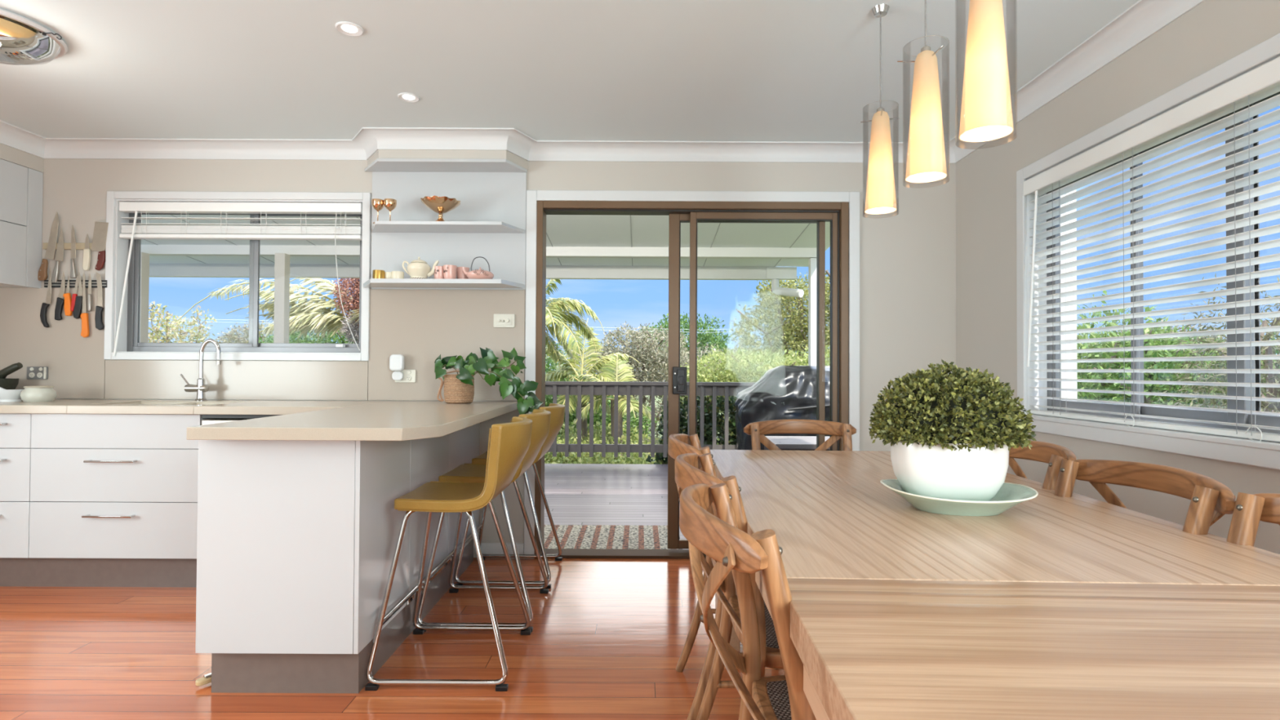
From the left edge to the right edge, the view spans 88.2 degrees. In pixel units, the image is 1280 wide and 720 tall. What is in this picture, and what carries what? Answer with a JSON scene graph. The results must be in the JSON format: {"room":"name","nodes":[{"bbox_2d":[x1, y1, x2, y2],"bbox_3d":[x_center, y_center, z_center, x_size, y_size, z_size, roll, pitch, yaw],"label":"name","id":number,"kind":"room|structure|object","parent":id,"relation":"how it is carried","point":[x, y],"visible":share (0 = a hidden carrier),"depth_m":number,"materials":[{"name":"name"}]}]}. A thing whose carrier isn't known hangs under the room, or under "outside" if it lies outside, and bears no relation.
{"room":"dining room","nodes":[
{"label":"dining room","id":0,"kind":"room"},
{"bbox_2d":[0,143,44,172],"bbox_3d":[-3.829,-1.209,1.427,0.730,0.170,4.820,0,-1,0],"label":"wall","id":1,"kind":"structure","parent":0,"point":[8,153],"depth_m":3.70,"materials":[{"name":"paint"}]},
{"bbox_2d":[0,557,785,719],"bbox_3d":[-1.141,1.126,0.104,6.130,0.080,7.440,0,-1,0],"label":"floor","id":2,"kind":"structure","parent":0,"point":[606,641],"depth_m":2.47,"materials":[{"name":"brown wood"}]},
{"bbox_2d":[0,413,35,586],"bbox_3d":[-3.306,0.693,3.496,0.635,0.858,0.604,0,-1,0],"label":"base cabinet","id":3,"kind":"object","parent":2,"relation":"on","point":[16,568],"visible":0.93,"depth_m":3.23,"materials":[{"name":"white laminate"}]},
{"bbox_2d":[28,413,210,587],"bbox_3d":[-2.574,0.697,3.496,0.830,0.858,0.604,0,-1,0],"label":"base cabinet","id":4,"kind":"object","parent":2,"relation":"on","point":[113,497],"visible":0.8,"depth_m":3.23,"materials":[{"name":"white laminate"}]},
{"bbox_2d":[201,414,281,425],"bbox_3d":[-1.855,0.701,3.493,0.598,0.858,0.535,0,-1,0],"label":"dishwasher","id":5,"kind":"object","parent":2,"relation":"on","point":[204,422],"visible":0.16,"depth_m":3.23,"materials":[{"name":"metal"}]},
{"bbox_2d":[195,422,479,693],"bbox_3d":[-1.190,0.696,2.985,0.538,0.859,1.628,0,-1,0],"label":"base cabinet","id":6,"kind":"object","parent":2,"relation":"on","point":[296,540],"visible":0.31,"depth_m":2.17,"materials":[{"name":"white laminate"}]},
{"bbox_2d":[0,399,517,440],"bbox_3d":[-2.428,0.239,2.945,3.526,0.040,1.726,0,-1,0],"label":"countertop","id":7,"kind":"structure","parent":6,"relation":"on","point":[307,420],"depth_m":2.83,"materials":[{"name":"beige stone"}]},
{"bbox_2d":[0,362,22,389],"bbox_3d":[-3.559,0.118,3.679,0.253,0.210,0.190,0,-1,0],"label":"mortar","id":8,"kind":"object","parent":7,"relation":"on","point":[5,383],"visible":0.69,"depth_m":3.65,"materials":[{"name":"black stone"}]},
{"bbox_2d":[0,386,23,401],"bbox_3d":[-3.392,0.176,3.548,0.148,0.094,0.141,0,-1,0],"label":"bowl","id":9,"kind":"object","parent":7,"relation":"on","point":[6,395],"visible":0.86,"depth_m":3.51,"materials":[{"name":"white ceramic"}]},
{"bbox_2d":[19,386,57,401],"bbox_3d":[-3.241,0.182,3.558,0.148,0.083,0.147,0,-1,0],"label":"bowl","id":10,"kind":"object","parent":7,"relation":"on","point":[30,393],"visible":1,"depth_m":3.51,"materials":[{"name":"ceramic"}]},
{"bbox_2d":[120,402,250,419],"bbox_3d":[-2.474,0.334,3.501,0.614,0.198,0.339,0,-1,0],"label":"sink","id":11,"kind":"object","parent":7,"relation":"in","point":[162,403],"visible":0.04,"depth_m":3.67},
{"bbox_2d":[180,338,221,400],"bbox_3d":[-2.475,0.054,3.724,0.224,0.350,0.054,0,-1,0],"label":"tap","id":12,"kind":"object","parent":7,"relation":"on","point":[200,388],"visible":1,"depth_m":3.71,"materials":[{"name":"silver metal"}]},
{"bbox_2d":[444,373,474,404],"bbox_3d":[-0.986,0.157,3.598,0.162,0.157,0.162,0,-1,0],"label":"basket","id":13,"kind":"object","parent":7,"relation":"on","point":[456,391],"depth_m":3.53,"materials":[{"name":"wicker"}]},
{"bbox_2d":[434,346,543,414],"bbox_3d":[-0.791,0.111,3.565,0.679,0.370,0.322,0,-1,19],"label":"potted plant","id":14,"kind":"object","parent":7,"relation":"on","point":[459,388],"visible":0.99,"depth_m":3.52,"materials":[{"name":"plant"}]},
{"bbox_2d":[364,416,532,691],"bbox_3d":[-0.670,0.673,2.481,0.520,0.896,0.496,0,-1,0],"label":"bar stool","id":15,"kind":"object","parent":2,"relation":"on","point":[508,443],"visible":1,"depth_m":2.32,"materials":[{"name":"yellow leather"}]},
{"bbox_2d":[417,408,551,632],"bbox_3d":[-0.667,0.680,2.981,0.520,0.896,0.496,0,-1,0],"label":"bar stool","id":16,"kind":"object","parent":2,"relation":"on","point":[466,473],"visible":0.7,"depth_m":2.86,"materials":[{"name":"yellow plastic"}]},
{"bbox_2d":[453,403,564,588],"bbox_3d":[-0.664,0.688,3.526,0.520,0.896,0.496,0,-1,0],"label":"bar stool","id":17,"kind":"object","parent":2,"relation":"on","point":[557,411],"visible":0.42,"depth_m":3.39,"materials":[{"name":"yellow plastic"}]},
{"bbox_2d":[667,433,742,719],"bbox_3d":[0.380,0.691,2.191,0.576,0.873,0.493,0,-1,0],"label":"chair","id":18,"kind":"object","parent":2,"relation":"on","point":[678,443],"visible":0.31,"depth_m":2.09,"materials":[{"name":"brown wood"}]},
{"bbox_2d":[675,453,783,719],"bbox_3d":[0.374,0.683,1.643,0.576,0.873,0.493,0,-1,-2],"label":"chair","id":19,"kind":"object","parent":2,"relation":"on","point":[688,473],"visible":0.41,"depth_m":1.57,"materials":[{"name":"brown wood"}]},
{"bbox_2d":[679,482,816,719],"bbox_3d":[0.356,0.676,1.157,0.576,0.873,0.493,0,-1,-3],"label":"chair","id":20,"kind":"object","parent":2,"relation":"on","point":[780,697],"visible":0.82,"depth_m":1.05,"materials":[{"name":"brown wood"}]},
{"bbox_2d":[743,419,856,669],"bbox_3d":[0.694,0.699,2.689,0.493,0.873,0.576,0,-1,2],"label":"chair","id":21,"kind":"object","parent":2,"relation":"on","point":[838,430],"visible":0.3,"depth_m":2.94,"materials":[{"name":"brown wood"}]},
{"bbox_2d":[710,449,1279,719],"bbox_3d":[0.699,0.733,1.423,0.940,0.760,2.565,0,-1,2],"label":"dining table","id":22,"kind":"object","parent":2,"relation":"on","point":[1047,606],"visible":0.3,"depth_m":0.93,"materials":[{"name":"brown wood"}]},
{"bbox_2d":[880,479,1038,515],"bbox_3d":[0.755,0.328,1.581,0.336,0.057,0.276,0,-1,7],"label":"platter","id":23,"kind":"object","parent":22,"relation":"on","point":[1010,495],"visible":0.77,"depth_m":1.50,"materials":[{"name":"green ceramic"}]},
{"bbox_2d":[868,359,1036,501],"bbox_3d":[0.754,0.173,1.615,0.371,0.351,0.329,0,-1,6],"label":"potted plant","id":24,"kind":"object","parent":23,"relation":"on","point":[950,437],"visible":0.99,"depth_m":1.53,"materials":[{"name":"plant"}]},
{"bbox_2d":[1008,440,1076,489],"bbox_3d":[0.990,0.692,2.048,0.576,0.873,0.493,0,-1,2],"label":"chair","id":25,"kind":"object","parent":2,"relation":"on","point":[1052,454],"visible":0.12,"depth_m":2.03,"materials":[{"name":"brown wood"}]},
{"bbox_2d":[1053,458,1235,534],"bbox_3d":[0.964,0.685,1.540,0.576,0.873,0.493,0,-1,-3],"label":"chair","id":26,"kind":"object","parent":2,"relation":"on","point":[1206,495],"visible":0.29,"depth_m":1.56,"materials":[{"name":"brown wood"}]},
{"bbox_2d":[1226,492,1279,546],"bbox_3d":[0.987,0.678,1.078,0.576,0.873,0.493,0,-1,2],"label":"chair","id":27,"kind":"object","parent":2,"relation":"on","point":[1249,509],"visible":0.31,"depth_m":1.26,"materials":[{"name":"brown wood"}]},
{"bbox_2d":[367,149,528,169],"bbox_3d":[-1.117,-1.179,3.742,0.935,0.140,0.190,0,-1,0],"label":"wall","id":28,"kind":"structure","parent":0,"point":[380,153],"depth_m":3.65,"materials":[{"name":"paint"}]},
{"bbox_2d":[0,0,1205,163],"bbox_3d":[-0.814,-1.252,0.177,5.300,0.089,7.320,0,-1,0],"label":"trim","id":29,"kind":"structure","parent":28,"relation":"attached to","point":[1144,19],"depth_m":3.77,"materials":[{"name":"paint"}]},
{"bbox_2d":[20,158,955,557],"bbox_3d":[-1.115,-0.054,3.891,6.170,2.385,0.140,0,-1,0],"label":"wall","id":30,"kind":"structure","parent":0,"point":[908,258],"depth_m":3.83,"materials":[{"name":"paint"}]},
{"bbox_2d":[0,287,105,399],"bbox_3d":[-3.640,-0.099,3.817,1.098,0.642,0.007,0,-1,0],"label":"backsplash","id":31,"kind":"structure","parent":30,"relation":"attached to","point":[76,363],"depth_m":3.81,"materials":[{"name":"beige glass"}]},
{"bbox_2d":[26,366,48,379],"bbox_3d":[-3.474,0.075,3.802,0.118,0.074,0.016,0,-1,0],"label":"power outlet","id":32,"kind":"object","parent":31,"relation":"attached to","point":[33,372],"visible":1,"depth_m":3.80,"materials":[{"name":"silver plastic"}]},
{"bbox_2d":[43,242,106,249],"bbox_3d":[-3.259,-0.658,3.821,0.382,0.038,0.015,0,-1,0],"label":"rack","id":33,"kind":"object","parent":30,"relation":"attached to","point":[66,246],"visible":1,"depth_m":3.81,"materials":[{"name":"brown wood"}]},
{"bbox_2d":[37,211,58,280],"bbox_3d":[-3.416,-0.657,3.811,0.114,0.401,0.018,0,-1,0],"label":"kitchen knife","id":34,"kind":"object","parent":33,"relation":"attached to","point":[50,253],"visible":1,"depth_m":3.81,"materials":[{"name":"metal"}]},
{"bbox_2d":[51,226,63,282],"bbox_3d":[-3.359,-0.606,3.811,0.062,0.322,0.017,0,-1,0],"label":"kitchen knife","id":35,"kind":"object","parent":33,"relation":"attached to","point":[60,251],"visible":1,"depth_m":3.81,"materials":[{"name":"metal"}]},
{"bbox_2d":[70,226,76,278],"bbox_3d":[-3.269,-0.626,3.811,0.031,0.310,0.017,0,-1,0],"label":"kitchen knife","id":36,"kind":"object","parent":33,"relation":"attached to","point":[73,271],"visible":1,"depth_m":3.81,"materials":[{"name":"metal"}]},
{"bbox_2d":[82,233,90,271],"bbox_3d":[-3.194,-0.624,3.811,0.038,0.217,0.017,0,-1,0],"label":"kitchen knife","id":37,"kind":"object","parent":33,"relation":"attached to","point":[86,251],"visible":1,"depth_m":3.80,"materials":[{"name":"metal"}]},
{"bbox_2d":[90,221,108,271],"bbox_3d":[-3.120,-0.658,3.811,0.100,0.284,0.018,0,-1,0],"label":"kitchen knife","id":38,"kind":"object","parent":33,"relation":"attached to","point":[100,230],"visible":1,"depth_m":3.81,"materials":[{"name":"metal"}]},
{"bbox_2d":[44,280,106,288],"bbox_3d":[-3.256,-0.440,3.811,0.363,0.044,0.013,0,-1,0],"label":"rack","id":39,"kind":"object","parent":30,"relation":"attached to","point":[72,282],"visible":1,"depth_m":3.81,"materials":[{"name":"black metal"}]},
{"bbox_2d":[40,267,51,327],"bbox_3d":[-3.421,-0.359,3.802,0.058,0.345,0.016,0,-1,0],"label":"kitchen knife","id":40,"kind":"object","parent":39,"relation":"attached to","point":[45,305],"visible":1,"depth_m":3.80,"materials":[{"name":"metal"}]},
{"bbox_2d":[54,271,65,320],"bbox_3d":[-3.339,-0.371,3.802,0.052,0.287,0.016,0,-1,0],"label":"kitchen knife","id":41,"kind":"object","parent":39,"relation":"attached to","point":[60,302],"visible":1,"depth_m":3.80,"materials":[{"name":"metal"}]},
{"bbox_2d":[62,277,72,315],"bbox_3d":[-3.296,-0.366,3.802,0.046,0.224,0.016,0,-1,0],"label":"kitchen knife","id":42,"kind":"object","parent":39,"relation":"attached to","point":[67,295],"visible":1,"depth_m":3.79,"materials":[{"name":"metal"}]},
{"bbox_2d":[72,272,82,319],"bbox_3d":[-3.234,-0.372,3.799,0.048,0.272,0.016,0,-1,0],"label":"kitchen knife","id":43,"kind":"object","parent":39,"relation":"attached to","point":[77,313],"visible":1,"depth_m":3.79,"materials":[{"name":"metal"}]},
{"bbox_2d":[80,272,89,337],"bbox_3d":[-3.195,-0.318,3.801,0.045,0.378,0.016,0,-1,0],"label":"kitchen knife","id":44,"kind":"object","parent":39,"relation":"attached to","point":[85,332],"visible":1,"depth_m":3.80,"materials":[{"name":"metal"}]},
{"bbox_2d":[94,271,104,329],"bbox_3d":[-3.112,-0.340,3.801,0.049,0.335,0.016,0,-1,0],"label":"kitchen knife","id":45,"kind":"object","parent":39,"relation":"attached to","point":[98,317],"visible":1,"depth_m":3.80,"materials":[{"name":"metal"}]},
{"bbox_2d":[104,360,368,399],"bbox_3d":[-2.331,0.116,3.814,1.517,0.225,0.007,0,-1,0],"label":"backsplash","id":46,"kind":"structure","parent":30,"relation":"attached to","point":[124,379],"depth_m":3.81,"materials":[{"name":"beige glass"}]},
{"bbox_2d":[103,191,371,360],"bbox_3d":[-2.325,-0.485,3.888,1.525,0.975,0.158,0,-1,0],"label":"window","id":47,"kind":"structure","parent":30,"relation":"in","point":[129,347],"depth_m":3.83,"materials":[{"name":"white paint"}]},
{"bbox_2d":[112,201,362,355],"bbox_3d":[-2.323,-0.468,3.844,1.420,0.901,0.095,0,-1,0],"label":"blind","id":48,"kind":"object","parent":47,"relation":"attached to","point":[131,231],"visible":0.93,"depth_m":3.84,"materials":[{"name":"plastic"}]},
{"bbox_2d":[363,158,527,289],"bbox_3d":[-1.126,-0.759,3.711,0.943,0.695,0.240,0,-1,0],"label":"shelf unit","id":49,"kind":"object","parent":30,"relation":"attached to","point":[489,222],"visible":1,"depth_m":3.81,"materials":[{"name":"white laminate"}]},
{"bbox_2d":[402,257,439,278],"bbox_3d":[-1.217,-0.507,3.663,0.156,0.131,0.141,0,-1,42],"label":"teapot","id":50,"kind":"object","parent":49,"relation":"on","point":[416,268],"visible":0.84,"depth_m":3.62,"materials":[{"name":"beige ceramic"}]},
{"bbox_2d":[420,195,460,221],"bbox_3d":[-1.109,-0.821,3.672,0.221,0.130,0.221,0,-1,0],"label":"footed bowl","id":51,"kind":"object","parent":49,"relation":"on","point":[440,205],"visible":0.88,"depth_m":3.62,"materials":[{"name":"gold metal"}]},
{"bbox_2d":[462,256,493,279],"bbox_3d":[-0.881,-0.505,3.646,0.148,0.131,0.145,-1,-1,45],"label":"teapot","id":52,"kind":"object","parent":49,"relation":"on","point":[479,273],"visible":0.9,"depth_m":3.60,"materials":[{"name":"pink ceramic"}]},
{"bbox_2d":[368,288,524,400],"bbox_3d":[-1.118,-0.086,3.817,0.901,0.642,0.007,0,-1,0],"label":"backsplash","id":53,"kind":"structure","parent":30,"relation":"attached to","point":[420,326],"depth_m":3.81,"materials":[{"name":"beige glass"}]},
{"bbox_2d":[389,354,404,380],"bbox_3d":[-1.388,0.042,3.772,0.078,0.147,0.044,0,-1,0],"label":"plug","id":54,"kind":"object","parent":53,"relation":"attached to","point":[396,361],"visible":1,"depth_m":3.75,"materials":[{"name":"white plastic"}]},
{"bbox_2d":[395,369,416,382],"bbox_3d":[-1.353,0.092,3.803,0.120,0.074,0.015,0,-1,0],"label":"power outlet","id":55,"kind":"object","parent":53,"relation":"attached to","point":[409,375],"visible":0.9,"depth_m":3.80,"materials":[{"name":"beige plastic"}]},
{"bbox_2d":[493,314,515,327],"bbox_3d":[-0.784,-0.227,3.803,0.122,0.078,0.024,0,-1,0],"label":"light switch","id":56,"kind":"object","parent":53,"relation":"attached to","point":[500,320],"visible":1,"depth_m":3.80,"materials":[{"name":"beige plastic"}]},
{"bbox_2d":[480,542,524,558],"bbox_3d":[0.440,1.103,3.798,2.740,0.085,0.014,0,-1,0],"label":"baseboard","id":57,"kind":"structure","parent":30,"relation":"attached to","point":[486,548],"depth_m":3.79,"materials":[{"name":"white paint"}]},
{"bbox_2d":[524,190,859,559],"bbox_3d":[0.302,0.084,3.875,1.929,2.123,0.148,0,-1,0],"label":"door","id":58,"kind":"structure","parent":30,"relation":"in","point":[693,207],"depth_m":3.82,"materials":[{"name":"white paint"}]},
{"bbox_2d":[0,0,1138,266],"bbox_3d":[-3.172,-1.545,2.397,10.640,0.535,11.950,0,-1,0],"label":"ceiling","id":59,"kind":"structure","parent":0,"point":[646,70],"depth_m":2.89,"materials":[{"name":"paint"}]},
{"bbox_2d":[0,8,67,65],"bbox_3d":[-2.494,-1.221,2.517,0.469,0.101,0.469,0,-1,34],"label":"ceiling light","id":60,"kind":"object","parent":59,"relation":"attached to","point":[24,41],"visible":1,"depth_m":2.52,"materials":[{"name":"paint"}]},
{"bbox_2d":[335,21,364,35],"bbox_3d":[-1.108,-1.262,2.518,0.100,0.006,0.100,0,-1,0],"label":"recessed light","id":61,"kind":"object","parent":59,"relation":"in","point":[349,28],"visible":1,"depth_m":2.52,"materials":[{"name":"paint"}]},
{"bbox_2d":[149,263,776,279],"bbox_3d":[-3.384,-1.129,8.421,10.220,0.160,0.110,0,-1,0],"label":"beam","id":62,"kind":"structure","parent":59,"relation":"attached to","point":[156,270],"depth_m":8.37,"materials":[{"name":"paint"}]},
{"bbox_2d":[766,266,804,297],"bbox_3d":[1.814,-0.974,8.280,0.418,0.414,0.398,0,-1,0],"label":"downpipe","id":63,"kind":"object","parent":62,"relation":"attached to","point":[778,273],"visible":0.97,"depth_m":8.36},
{"bbox_2d":[141,244,816,258],"bbox_3d":[-3.219,-1.280,7.578,10.550,0.170,0.120,0,-1,0],"label":"trim","id":64,"kind":"structure","parent":59,"relation":"attached to","point":[153,250],"depth_m":7.52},
{"bbox_2d":[860,4,899,218],"bbox_3d":[0.866,-0.888,2.352,0.134,0.740,0.133,0,-1,0],"label":"pendant lamp","id":65,"kind":"object","parent":59,"relation":"hanging from","point":[880,171],"visible":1,"depth_m":2.33,"materials":[{"name":"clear glass"}]},
{"bbox_2d":[897,0,949,188],"bbox_3d":[0.813,-0.868,1.855,0.134,0.740,0.133,1,-1,-29],"label":"pendant lamp","id":66,"kind":"object","parent":59,"relation":"hanging from","point":[926,130],"visible":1,"depth_m":1.82,"materials":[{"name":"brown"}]},
{"bbox_2d":[955,0,1017,149],"bbox_3d":[0.770,-0.856,1.472,0.133,0.740,0.134,1,-1,-19],"label":"pendant lamp","id":67,"kind":"object","parent":59,"relation":"hanging from","point":[986,69],"visible":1,"depth_m":1.43,"materials":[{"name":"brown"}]},
{"bbox_2d":[889,435,1008,501],"bbox_3d":[0.751,0.271,1.611,0.255,0.154,0.189,0,-1,6],"label":"plant pot","id":68,"kind":"object","parent":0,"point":[979,473],"depth_m":1.53,"materials":[{"name":"white ceramic"}]},
{"bbox_2d":[955,0,1279,554],"bbox_3d":[1.901,-0.091,0.111,0.140,2.385,7.420,0,-1,0],"label":"wall","id":69,"kind":"structure","parent":0,"point":[1213,33],"depth_m":2.73,"materials":[{"name":"paint"}]},
{"bbox_2d":[1016,33,1279,470],"bbox_3d":[1.891,-0.309,1.845,0.162,1.242,2.670,0,-1,0],"label":"window","id":70,"kind":"structure","parent":69,"relation":"in","point":[1264,454],"depth_m":2.42,"materials":[{"name":"white paint"}]},
{"bbox_2d":[1023,57,1279,442],"bbox_3d":[1.845,-0.310,1.845,0.097,1.104,2.550,0,-1,0],"label":"blind","id":71,"kind":"object","parent":70,"relation":"attached to","point":[1263,82],"visible":0.98,"depth_m":2.31,"materials":[{"name":"plastic"}]},
{"bbox_3d":[-4.249,-0.121,0.181,0.100,2.385,7.560,0,-1,0],"label":"wall","id":72,"kind":"structure","parent":0,"visible":0},
{"bbox_2d":[0,159,43,288],"bbox_3d":[-3.826,-0.768,2.719,0.720,0.673,2.217,0,-1,0],"label":"upper cabinet","id":73,"kind":"object","parent":72,"relation":"attached to","point":[21,188],"visible":1,"depth_m":3.69,"materials":[{"name":"white laminate"}]},
{"label":"outside","id":74,"kind":"structure","parent":0,"visible":0},
{"bbox_2d":[544,463,688,549],"bbox_3d":[-2.756,1.215,5.814,9.500,0.085,3.738,0,-1,0],"label":"deck","id":75,"kind":"object","parent":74,"point":[575,494],"depth_m":5.80,"materials":[{"name":"wood"}]},
{"bbox_2d":[139,252,149,342],"bbox_3d":[-5.620,-0.012,7.401,0.120,2.385,0.120,0,-1,0],"label":"post","id":76,"kind":"object","parent":75,"relation":"on","point":[144,257],"visible":0.23,"depth_m":7.40,"materials":[{"name":"beige paint"}]},
{"bbox_2d":[273,253,289,342],"bbox_3d":[-4.040,-0.004,7.431,0.115,2.385,0.115,0,-1,0],"label":"post","id":77,"kind":"object","parent":75,"relation":"on","point":[282,260],"visible":0.44,"depth_m":7.39,"materials":[{"name":"beige paint"}]},
{"bbox_2d":[544,524,682,549],"bbox_3d":[-0.286,1.158,4.304,1.090,0.012,0.640,0,-1,0],"label":"door mat","id":78,"kind":"object","parent":75,"relation":"on","point":[570,536],"visible":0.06,"depth_m":4.30,"materials":[{"name":"fabric"}]},
{"bbox_2d":[545,381,755,457],"bbox_3d":[-2.733,0.667,7.576,9.340,0.860,0.110,0,-1,0],"label":"balustrade","id":79,"kind":"object","parent":75,"relation":"on","point":[554,388],"visible":0.26,"depth_m":7.55,"materials":[{"name":"grey paint"}]},
{"bbox_2d":[734,365,830,449],"bbox_3d":[1.497,0.627,6.282,1.173,1.147,0.837,0,-1,0],"label":"barbecue grill","id":80,"kind":"object","parent":75,"relation":"on","point":[783,392],"visible":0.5,"depth_m":5.99,"materials":[{"name":"black plastic"}]},
{"bbox_2d":[764,435,829,450],"bbox_3d":[1.411,0.907,5.188,0.810,0.555,0.600,0,-1,0],"label":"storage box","id":81,"kind":"object","parent":75,"relation":"on","point":[783,442],"visible":0.08,"depth_m":5.04,"materials":[{"name":"plastic"}]},
{"bbox_2d":[808,257,816,365],"bbox_3d":[1.990,0.028,7.561,0.100,2.385,0.100,0,-1,0],"label":"post","id":82,"kind":"object","parent":75,"relation":"on","point":[811,261],"visible":0.31,"depth_m":7.52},
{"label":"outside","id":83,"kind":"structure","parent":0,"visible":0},
{"bbox_2d":[545,395,729,437],"bbox_3d":[14.976,4.757,63.891,150.000,0.200,112.100,0,-1,0],"label":"ground","id":84,"kind":"structure","parent":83,"point":[656,398],"depth_m":59.19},
{"bbox_2d":[148,301,217,342],"bbox_3d":[-8.541,1.367,11.987,1.579,4.897,1.182,0,-1,0],"label":"shrub","id":85,"kind":"object","parent":84,"relation":"on","point":[157,336],"visible":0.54,"depth_m":11.96,"materials":[{"name":"green plant"}]},
{"bbox_2d":[209,320,273,342],"bbox_3d":[-20.040,0.978,33.991,3.611,6.178,2.542,0,-1,0],"label":"rounded tree","id":86,"kind":"object","parent":84,"relation":"on","point":[232,337],"visible":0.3,"depth_m":33.57,"materials":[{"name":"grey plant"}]},
{"bbox_2d":[177,277,359,343],"bbox_3d":[-4.803,1.205,9.439,3.726,5.190,1.436,0,-1,-13],"label":"palm","id":87,"kind":"object","parent":84,"relation":"on","point":[303,315],"visible":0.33,"depth_m":9.39,"materials":[{"name":"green plant"}]},
{"bbox_2d":[258,320,354,343],"bbox_3d":[-6.159,1.444,12.988,3.198,4.794,1.671,0,-1,4],"label":"leafy bush","id":88,"kind":"object","parent":84,"relation":"on","point":[340,340],"visible":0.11,"depth_m":12.64,"materials":[{"name":"green plant"}]},
{"bbox_2d":[545,279,604,371],"bbox_3d":[-1.591,1.116,10.458,1.994,5.427,1.671,1,-1,-25],"label":"palm","id":89,"kind":"object","parent":84,"relation":"on","point":[553,309],"visible":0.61,"depth_m":10.35,"materials":[{"name":"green plant"}]},
{"bbox_2d":[545,317,638,444],"bbox_3d":[-1.013,1.531,11.552,2.027,4.635,1.487,0,-1,0],"label":"palm","id":90,"kind":"object","parent":84,"relation":"on","point":[568,368],"visible":0.42,"depth_m":11.43,"materials":[{"name":"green plant"}]},
{"bbox_2d":[545,338,657,444],"bbox_3d":[-1.481,1.552,13.200,3.717,4.631,1.816,0,-1,3],"label":"bush","id":91,"kind":"object","parent":84,"relation":"on","point":[597,416],"visible":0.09,"depth_m":12.90,"materials":[{"name":"green plant"}]},
{"bbox_2d":[569,352,651,459],"bbox_3d":[-0.434,1.848,10.828,1.554,3.987,1.059,0,-1,0],"label":"palm","id":92,"kind":"object","parent":84,"relation":"on","point":[608,372],"visible":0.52,"depth_m":10.93,"materials":[{"name":"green plant"}]},
{"bbox_2d":[580,320,708,437],"bbox_3d":[0.177,1.516,14.992,3.166,4.771,2.212,0,-1,0],"label":"tree","id":93,"kind":"object","parent":84,"relation":"on","point":[660,360],"visible":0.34,"depth_m":14.62,"materials":[{"name":"grey plant"}]},
{"bbox_2d":[546,340,782,417],"bbox_3d":[1.037,1.576,29.988,13.301,5.081,3.828,0,-1,0],"label":"bush","id":94,"kind":"object","parent":84,"relation":"on","point":[756,346],"visible":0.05,"depth_m":29.65,"materials":[{"name":"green plant"}]},
{"bbox_2d":[640,311,733,433],"bbox_3d":[2.378,0.782,35.989,5.287,6.855,5.374,1,-1,-26],"label":"rounded tree","id":95,"kind":"object","parent":84,"relation":"on","point":[708,337],"visible":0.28,"depth_m":35.18,"materials":[{"name":"green plant"}]},
{"bbox_2d":[645,395,737,464],"bbox_3d":[1.166,2.037,7.927,2.218,3.540,0.638,0,-1,0],"label":"hedge","id":96,"kind":"object","parent":84,"relation":"on","point":[708,410],"visible":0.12,"depth_m":7.83,"materials":[{"name":"green plant"}]},
{"bbox_2d":[662,343,830,427],"bbox_3d":[2.559,1.756,13.186,4.298,4.265,2.040,0,-1,0],"label":"shrub","id":97,"kind":"object","parent":84,"relation":"on","point":[746,371],"visible":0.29,"depth_m":12.83,"materials":[{"name":"green plant"}]},
{"bbox_2d":[728,269,830,365],"bbox_3d":[5.861,0.472,20.199,6.415,7.064,3.641,0,-1,0],"label":"tree","id":98,"kind":"object","parent":84,"relation":"on","point":[785,336],"visible":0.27,"depth_m":19.63,"materials":[{"name":"green plant"}]},
{"bbox_2d":[1085,319,1226,364],"bbox_3d":[16.139,1.379,20.343,5.969,5.355,5.597,0,-1,0],"label":"tree","id":99,"kind":"object","parent":84,"relation":"on","point":[1162,320],"visible":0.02,"depth_m":19.55,"materials":[{"name":"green plant"}]},
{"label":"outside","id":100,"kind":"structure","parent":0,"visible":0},
{"bbox_2d":[568,436,718,462],"bbox_3d":[-2.814,2.704,10.963,12.400,2.250,6.000,0,-1,0],"label":"bank","id":101,"kind":"object","parent":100,"point":[656,442],"depth_m":13.73,"materials":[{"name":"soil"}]},
{"bbox_2d":[544,418,722,464],"bbox_3d":[-0.586,1.736,10.502,5.245,1.528,3.667,0,-1,18],"label":"groundcover","id":102,"kind":"object","parent":101,"relation":"on","point":[560,458],"visible":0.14,"depth_m":10.61,"materials":[{"name":"green plant"}]},
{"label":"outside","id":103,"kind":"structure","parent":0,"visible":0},
{"bbox_3d":[30.966,3.790,-11.102,58.030,0.200,37.900,0,-1,0],"label":"ground","id":104,"kind":"structure","parent":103,"visible":0},
{"bbox_2d":[1060,189,1076,401],"bbox_3d":[2.624,1.210,4.104,0.120,5.100,0.120,0,-1,0],"label":"post","id":105,"kind":"object","parent":104,"relation":"on","point":[1064,384],"visible":0.02,"depth_m":4.06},
{"bbox_2d":[1076,350,1225,408],"bbox_3d":[5.226,1.846,6.880,2.422,3.936,2.946,1,-1,-39],"label":"feathery tree","id":106,"kind":"object","parent":104,"relation":"on","point":[1153,398],"visible":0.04,"depth_m":6.71,"materials":[{"name":"green plant"}]},
{"bbox_2d":[1076,290,1226,408],"bbox_3d":[5.251,1.495,7.488,2.920,4.655,2.292,0,-1,3],"label":"feathery tree","id":107,"kind":"object","parent":104,"relation":"on","point":[1118,344],"visible":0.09,"depth_m":7.16,"materials":[{"name":"green plant"}]},
{"bbox_2d":[1076,317,1279,411],"bbox_3d":[6.533,1.586,7.331,4.021,4.482,2.814,1,-1,-26],"label":"feathery tree","id":108,"kind":"object","parent":104,"relation":"on","point":[1166,340],"visible":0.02,"depth_m":7.20,"materials":[{"name":"green plant"}]},
{"bbox_2d":[1157,274,1279,416],"bbox_3d":[5.406,1.440,5.332,1.878,4.707,2.602,0,-1,41],"label":"tree","id":109,"kind":"object","parent":104,"relation":"on","point":[1270,406],"visible":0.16,"depth_m":5.50,"materials":[{"name":"green plant"}]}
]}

